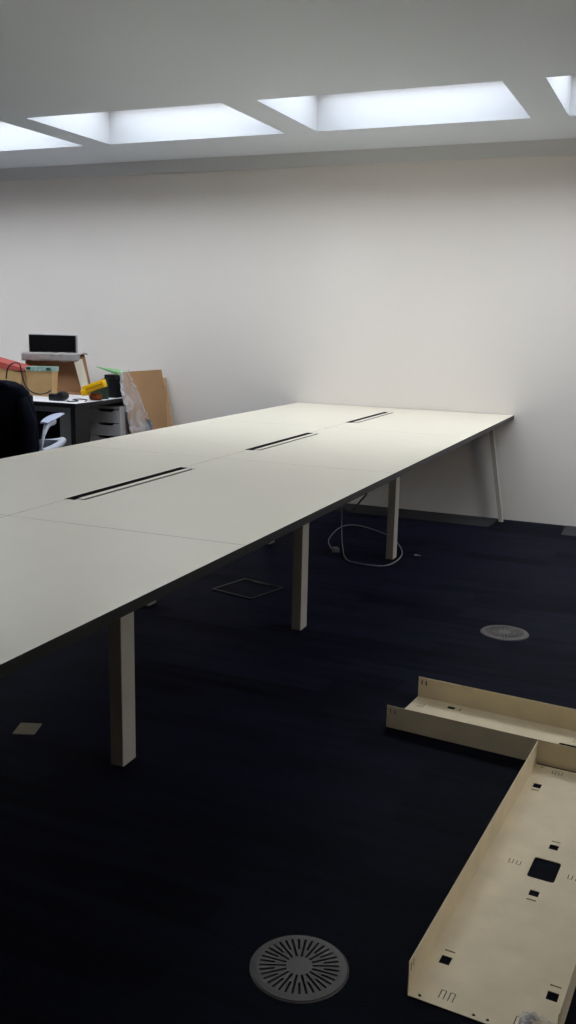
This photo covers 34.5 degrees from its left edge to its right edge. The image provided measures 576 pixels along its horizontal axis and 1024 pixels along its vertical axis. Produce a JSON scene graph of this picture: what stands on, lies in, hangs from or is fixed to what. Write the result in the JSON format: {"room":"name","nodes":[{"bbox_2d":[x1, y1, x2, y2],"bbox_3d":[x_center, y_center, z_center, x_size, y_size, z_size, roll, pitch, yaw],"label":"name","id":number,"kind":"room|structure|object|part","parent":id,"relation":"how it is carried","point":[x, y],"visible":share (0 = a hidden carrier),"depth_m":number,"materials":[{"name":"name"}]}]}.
{"room":"open-plan office","nodes":[
{"label":"open-plan office","id":0,"kind":"room"},
{"bbox_2d":[0,511,575,1023],"bbox_3d":[-2.047,0.692,3.293,13.800,0.100,8.800,6,13,23],"label":"floor","id":1,"kind":"structure","parent":0,"point":[267,793],"depth_m":2.74,"materials":[{"name":"blue carpet"}]},
{"bbox_2d":[12,723,41,734],"bbox_3d":[-0.859,0.714,3.059,0.072,0.002,0.084,2,12,3],"label":"cardboard square","id":2,"kind":"object","parent":1,"relation":"on","point":[23,728],"visible":1,"depth_m":3.06,"materials":[{"name":"brown cardboard"}]},
{"bbox_2d":[28,394,65,450],"bbox_3d":[-1.827,-0.393,6.224,0.620,0.840,0.590,2,12,3],"label":"office chair","id":3,"kind":"object","parent":1,"relation":"on","point":[44,444],"visible":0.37,"depth_m":6.08,"materials":[{"name":"white plastic"}]},
{"bbox_2d":[0,380,38,458],"bbox_3d":[-1.871,-0.465,5.903,0.582,0.772,0.218,2,12,3],"label":"coat","id":4,"kind":"object","parent":3,"relation":"on","point":[19,434],"visible":0.73,"depth_m":5.83,"materials":[{"name":"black fabric"}]},
{"bbox_3d":[-1.838,-0.592,5.901,0.450,0.320,0.035,2,12,3],"label":"backrest","id":5,"kind":"part","parent":3,"relation":"part of","materials":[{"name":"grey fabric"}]},
{"bbox_3d":[-1.827,-0.432,6.213,0.480,0.060,0.480,2,12,3],"label":"seat","id":6,"kind":"part","parent":3,"relation":"part of","materials":[{"name":"grey fabric"}]},
{"bbox_3d":[-1.554,-0.622,6.137,0.080,0.039,0.400,2,12,3],"label":"armrest","id":7,"kind":"part","parent":3,"relation":"part of","materials":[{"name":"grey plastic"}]},
{"bbox_3d":[-1.825,-0.446,6.228,0.590,0.075,0.560,2,12,3],"label":"seat frame","id":8,"kind":"part","parent":3,"relation":"part of","materials":[{"name":"white plastic"}]},
{"bbox_2d":[33,394,124,446],"bbox_3d":[-2.039,-0.562,7.285,1.600,0.730,0.950,6,13,23],"label":"desk","id":9,"kind":"object","parent":1,"relation":"on","point":[74,425],"visible":0.3,"depth_m":6.62,"materials":[{"name":"white laminate"},{"name":"paint"}]},
{"bbox_2d":[0,357,30,389],"bbox_3d":[-2.156,-1.067,7.231,0.415,0.275,0.172,6,13,23],"label":"box","id":10,"kind":"object","parent":9,"relation":"on","point":[14,373],"visible":0.44,"depth_m":7.13,"materials":[{"name":"cardboard"}]},
{"bbox_3d":[-2.155,-1.154,7.213,0.415,0.097,0.172,6,13,23],"label":"lid","id":11,"kind":"part","parent":10,"relation":"part of","materials":[{"name":"red cardboard"}]},
{"bbox_2d":[5,362,50,394],"bbox_3d":[-1.961,-1.006,6.994,0.418,0.235,0.011,6,13,23],"label":"cable","id":12,"kind":"object","parent":9,"relation":"on","point":[13,362],"visible":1,"depth_m":7.00,"materials":[{"name":"plastic"}]},
{"bbox_2d":[25,366,58,396],"bbox_3d":[-1.860,-0.992,7.026,0.252,0.224,0.080,6,13,23],"label":"box","id":13,"kind":"object","parent":9,"relation":"on","point":[40,379],"visible":0.95,"depth_m":6.99,"materials":[{"name":"beige cardboard"}]},
{"bbox_3d":[-1.857,-1.083,7.008,0.252,0.039,0.078,6,13,23],"label":"lid","id":14,"kind":"part","parent":13,"relation":"part of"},
{"bbox_3d":[-2.192,-0.795,6.857,1.240,0.043,0.020,6,13,23],"label":"rail","id":15,"kind":"part","parent":9,"relation":"part of","materials":[{"name":"grey metal"}]},
{"bbox_3d":[-1.858,-0.687,7.686,1.240,0.578,0.020,6,13,23],"label":"modesty panel","id":16,"kind":"part","parent":9,"relation":"part of","materials":[{"name":"black plastic"}]},
{"bbox_2d":[28,334,77,352],"bbox_3d":[-1.879,-1.203,7.482,0.468,0.450,0.170,6,13,23],"label":"monitor","id":17,"kind":"object","parent":9,"relation":"on","point":[54,343],"visible":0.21,"depth_m":7.42,"materials":[{"name":"grey plastic"}]},
{"bbox_2d":[21,352,89,395],"bbox_3d":[-1.792,-1.093,7.282,0.660,0.321,0.134,6,13,23],"label":"carton","id":18,"kind":"object","parent":9,"relation":"on","point":[73,374],"visible":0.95,"depth_m":7.26,"materials":[{"name":"brown cardboard"}]},
{"bbox_3d":[-2.064,-1.107,7.393,0.026,0.268,0.100,6,13,23],"label":"panel","id":19,"kind":"part","parent":18,"relation":"part of","materials":[{"name":"cardboard"}]},
{"bbox_3d":[-1.806,-0.938,7.292,0.588,0.012,0.060,6,13,23],"label":"panel","id":20,"kind":"part","parent":18,"relation":"part of","materials":[{"name":"cardboard"}]},
{"bbox_3d":[-1.571,-1.063,7.186,0.130,0.286,0.071,11,16,40],"label":"panel","id":21,"kind":"part","parent":18,"relation":"part of","materials":[{"name":"white cardboard"}]},
{"bbox_2d":[48,391,68,400],"bbox_3d":[-1.651,-0.837,6.679,0.141,0.070,0.070,6,13,23],"label":"webcam","id":22,"kind":"object","parent":9,"relation":"on","point":[61,395],"visible":1,"depth_m":6.65,"materials":[{"name":"black plastic"}]},
{"bbox_3d":[-1.570,-0.408,6.672,0.110,0.698,0.060,6,13,23],"label":"leg","id":23,"kind":"part","parent":9,"relation":"part of","materials":[{"name":"paint"}]},
{"bbox_2d":[67,398,86,401],"bbox_3d":[-1.516,-0.808,6.702,0.133,0.010,0.223,0,12,-3],"label":"cable","id":24,"kind":"object","parent":9,"relation":"on","point":[75,400],"visible":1,"depth_m":6.69,"materials":[{"name":"black plastic"}]},
{"bbox_3d":[-1.483,-0.404,6.660,0.040,0.698,0.175,6,13,23],"label":"panel","id":25,"kind":"part","parent":9,"relation":"part of","materials":[{"name":"black plastic"}]},
{"bbox_2d":[80,379,106,395],"bbox_3d":[-1.408,-0.902,6.736,0.191,0.125,0.068,4,12,15],"label":"case","id":26,"kind":"object","parent":9,"relation":"on","point":[86,390],"visible":1,"depth_m":6.71,"materials":[{"name":"plastic"}]},
{"bbox_2d":[89,393,102,399],"bbox_3d":[-1.405,-0.846,6.791,0.098,0.051,0.096,6,13,23],"label":"pouch","id":27,"kind":"object","parent":9,"relation":"on","point":[95,396],"visible":1,"depth_m":6.76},
{"bbox_2d":[90,378,108,398],"bbox_3d":[-1.407,-0.919,6.893,0.140,0.155,0.050,6,13,23],"label":"pouch","id":28,"kind":"object","parent":9,"relation":"on","point":[104,392],"visible":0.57,"depth_m":6.87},
{"bbox_2d":[104,374,123,397],"bbox_3d":[-1.311,-0.958,7.048,0.100,0.172,0.144,6,13,23],"label":"file box","id":29,"kind":"object","parent":9,"relation":"on","point":[115,389],"visible":0.78,"depth_m":6.99,"materials":[{"name":"black plastic"}]},
{"bbox_2d":[96,366,125,374],"bbox_3d":[-1.335,-1.078,7.073,0.275,0.050,0.116,12,16,43],"label":"folder","id":30,"kind":"object","parent":29,"relation":"on","point":[114,371],"visible":1,"depth_m":7.03,"materials":[{"name":"plastic"}]},
{"bbox_3d":[-1.309,-1.027,7.034,0.100,0.032,0.144,6,13,23],"label":"lid","id":31,"kind":"part","parent":29,"relation":"part of","materials":[{"name":"black plastic"}]},
{"bbox_2d":[90,402,129,441],"bbox_3d":[-1.337,-0.511,7.271,0.304,0.665,0.360,6,13,23],"label":"drawer unit","id":32,"kind":"object","parent":1,"relation":"on","point":[107,420],"visible":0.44,"depth_m":7.07,"materials":[{"name":"white paint"}]},
{"bbox_3d":[-1.404,-0.516,7.109,0.271,0.132,0.018,6,13,23],"label":"drawer","id":33,"kind":"part","parent":32,"relation":"part of","materials":[{"name":"white paint"}]},
{"bbox_3d":[-1.401,-0.633,7.085,0.271,0.094,0.018,6,13,23],"label":"drawer","id":34,"kind":"part","parent":32,"relation":"part of","materials":[{"name":"white paint"}]},
{"bbox_3d":[-1.399,-0.733,7.064,0.271,0.099,0.018,6,13,23],"label":"drawer","id":35,"kind":"part","parent":32,"relation":"part of","materials":[{"name":"white paint"}]},
{"bbox_2d":[120,370,166,433],"bbox_3d":[-1.061,-0.627,7.206,0.178,0.930,0.463,11,15,38],"label":"cardboard sheet","id":36,"kind":"object","parent":1,"relation":"on","point":[144,391],"visible":0.43,"depth_m":7.15,"materials":[{"name":"brown cardboard"}]},
{"bbox_2d":[146,418,151,430],"bbox_3d":[-1.058,-0.627,7.153,0.184,0.936,0.509,10,15,37],"label":"plastic film","id":37,"kind":"object","parent":1,"relation":"on","point":[148,422],"visible":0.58,"depth_m":7.14,"materials":[{"name":"white"}]},
{"bbox_2d":[163,378,172,426],"bbox_3d":[-0.984,-0.616,7.319,0.142,0.865,0.468,-6,14,-32],"label":"cardboard sheet","id":38,"kind":"object","parent":1,"relation":"on","point":[169,414],"visible":0.14,"depth_m":7.32,"materials":[{"name":"brown cardboard"}]},
{"bbox_2d":[211,578,283,599],"bbox_3d":[-0.202,0.386,4.688,0.260,0.008,0.260,10,15,36],"label":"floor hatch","id":39,"kind":"object","parent":1,"relation":"on","point":[249,589],"visible":1,"depth_m":4.68,"materials":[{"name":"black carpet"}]},
{"bbox_2d":[0,403,513,766],"bbox_3d":[-0.305,0.118,4.189,1.600,0.732,5.594,6,13,23],"label":"desk","id":40,"kind":"object","parent":1,"relation":"on","point":[93,533],"visible":1,"depth_m":3.19,"materials":[{"name":"white laminate"}]},
{"bbox_3d":[-0.497,0.420,2.775,0.044,0.700,0.072,6,13,23],"label":"leg","id":41,"kind":"part","parent":40,"relation":"part of","materials":[{"name":"paint"}]},
{"bbox_3d":[0.056,0.170,4.037,0.044,0.700,0.072,6,13,23],"label":"leg","id":42,"kind":"part","parent":40,"relation":"part of","materials":[{"name":"paint"}]},
{"bbox_2d":[340,493,367,511],"bbox_3d":[0.415,-0.227,5.838,0.034,0.437,0.712,6,13,22],"label":"power cable","id":43,"kind":"object","parent":40,"relation":"hanging from","point":[365,495],"visible":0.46,"depth_m":5.92,"materials":[{"name":"black plastic"}]},
{"bbox_2d":[328,506,402,566],"bbox_3d":[0.469,-0.095,5.620,0.434,0.602,1.053,0,12,-3],"label":"power cable","id":44,"kind":"object","parent":40,"relation":"hanging from","point":[334,549],"visible":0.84,"depth_m":5.52,"materials":[{"name":"grey plastic"}]},
{"bbox_3d":[0.601,-0.078,5.281,0.044,0.700,0.072,6,13,23],"label":"leg","id":45,"kind":"part","parent":40,"relation":"part of","materials":[{"name":"paint"}]},
{"bbox_3d":[1.424,-0.284,6.366,0.147,0.704,0.034,6,13,23],"label":"leg","id":46,"kind":"part","parent":40,"relation":"part of","materials":[{"name":"paint"}]},
{"bbox_2d":[249,935,348,1003],"bbox_3d":[0.024,0.959,1.959,0.211,0.006,0.211,5,12,20],"label":"floor vent","id":47,"kind":"object","parent":1,"relation":"in","point":[296,969],"visible":1,"depth_m":1.95,"materials":[{"name":"plastic"}]},
{"bbox_2d":[386,676,575,771],"bbox_3d":[0.908,0.727,2.984,1.150,0.078,0.298,8,13,28],"label":"metal tray","id":48,"kind":"object","parent":1,"relation":"on","point":[503,724],"visible":1,"depth_m":3.13,"materials":[{"name":"beige metal"}]},
{"bbox_2d":[407,741,575,1023],"bbox_3d":[0.639,0.862,2.312,0.298,0.078,1.150,7,13,26],"label":"metal tray","id":49,"kind":"object","parent":1,"relation":"on","point":[509,949],"visible":1,"depth_m":2.11,"materials":[{"name":"beige metal"}]},
{"bbox_2d":[480,625,528,640],"bbox_3d":[0.958,0.532,4.106,0.211,0.006,0.211,5,12,16],"label":"floor vent","id":50,"kind":"object","parent":1,"relation":"in","point":[498,632],"visible":1,"depth_m":4.09,"materials":[{"name":"plastic"}]},
{"bbox_2d":[0,154,575,525],"bbox_3d":[-0.254,-1.326,7.072,13.800,2.586,0.150,6,13,23],"label":"wall","id":51,"kind":"structure","parent":0,"point":[444,285],"depth_m":6.66,"materials":[{"name":"paint"}]},
{"bbox_2d":[0,138,575,180],"bbox_3d":[-0.271,-2.530,6.718,13.800,0.085,0.070,6,13,23],"label":"trim","id":52,"kind":"structure","parent":51,"relation":"attached to","point":[567,146],"depth_m":6.55,"materials":[{"name":"grey paint"}]},
{"bbox_2d":[333,503,497,526],"bbox_3d":[-2.640,-0.364,8.058,8.852,0.002,0.302,6,13,23],"label":"trim","id":53,"kind":"structure","parent":51,"relation":"attached to","point":[362,509],"depth_m":6.55,"materials":[{"name":"grey paint"}]},
{"bbox_2d":[561,526,575,536],"bbox_3d":[3.903,0.344,5.325,4.496,0.002,0.312,6,13,23],"label":"trim","id":54,"kind":"structure","parent":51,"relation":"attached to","point":[569,530],"depth_m":6.14,"materials":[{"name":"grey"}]},
{"bbox_2d":[0,0,575,168],"bbox_3d":[-1.992,-1.903,2.753,14.100,0.230,9.100,6,13,23],"label":"ceiling","id":55,"kind":"structure","parent":0,"point":[58,57],"depth_m":4.21,"materials":[{"name":"paint"}]},
{"bbox_2d":[0,121,81,150],"bbox_3d":[-2.192,-2.664,6.267,1.375,0.280,0.949,6,13,23],"label":"window","id":56,"kind":"structure","parent":55,"relation":"attached to","point":[12,137],"depth_m":6.62,"materials":[{"name":"white paint"}]},
{"bbox_2d":[27,103,284,143],"bbox_3d":[-0.790,-2.512,5.683,1.377,0.280,0.949,6,13,23],"label":"window","id":57,"kind":"structure","parent":55,"relation":"attached to","point":[214,120],"depth_m":6.12,"materials":[{"name":"white paint"}]},
{"bbox_2d":[257,81,530,131],"bbox_3d":[0.609,-2.361,5.099,1.374,0.280,0.949,6,13,23],"label":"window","id":58,"kind":"structure","parent":55,"relation":"attached to","point":[483,101],"depth_m":5.51,"materials":[{"name":"white paint"}]},
{"bbox_2d":[546,75,575,115],"bbox_3d":[2.003,-2.211,4.518,1.375,0.280,0.949,6,13,23],"label":"window","id":59,"kind":"structure","parent":55,"relation":"attached to","point":[564,87],"depth_m":5.04,"materials":[{"name":"white paint"}]}
]}

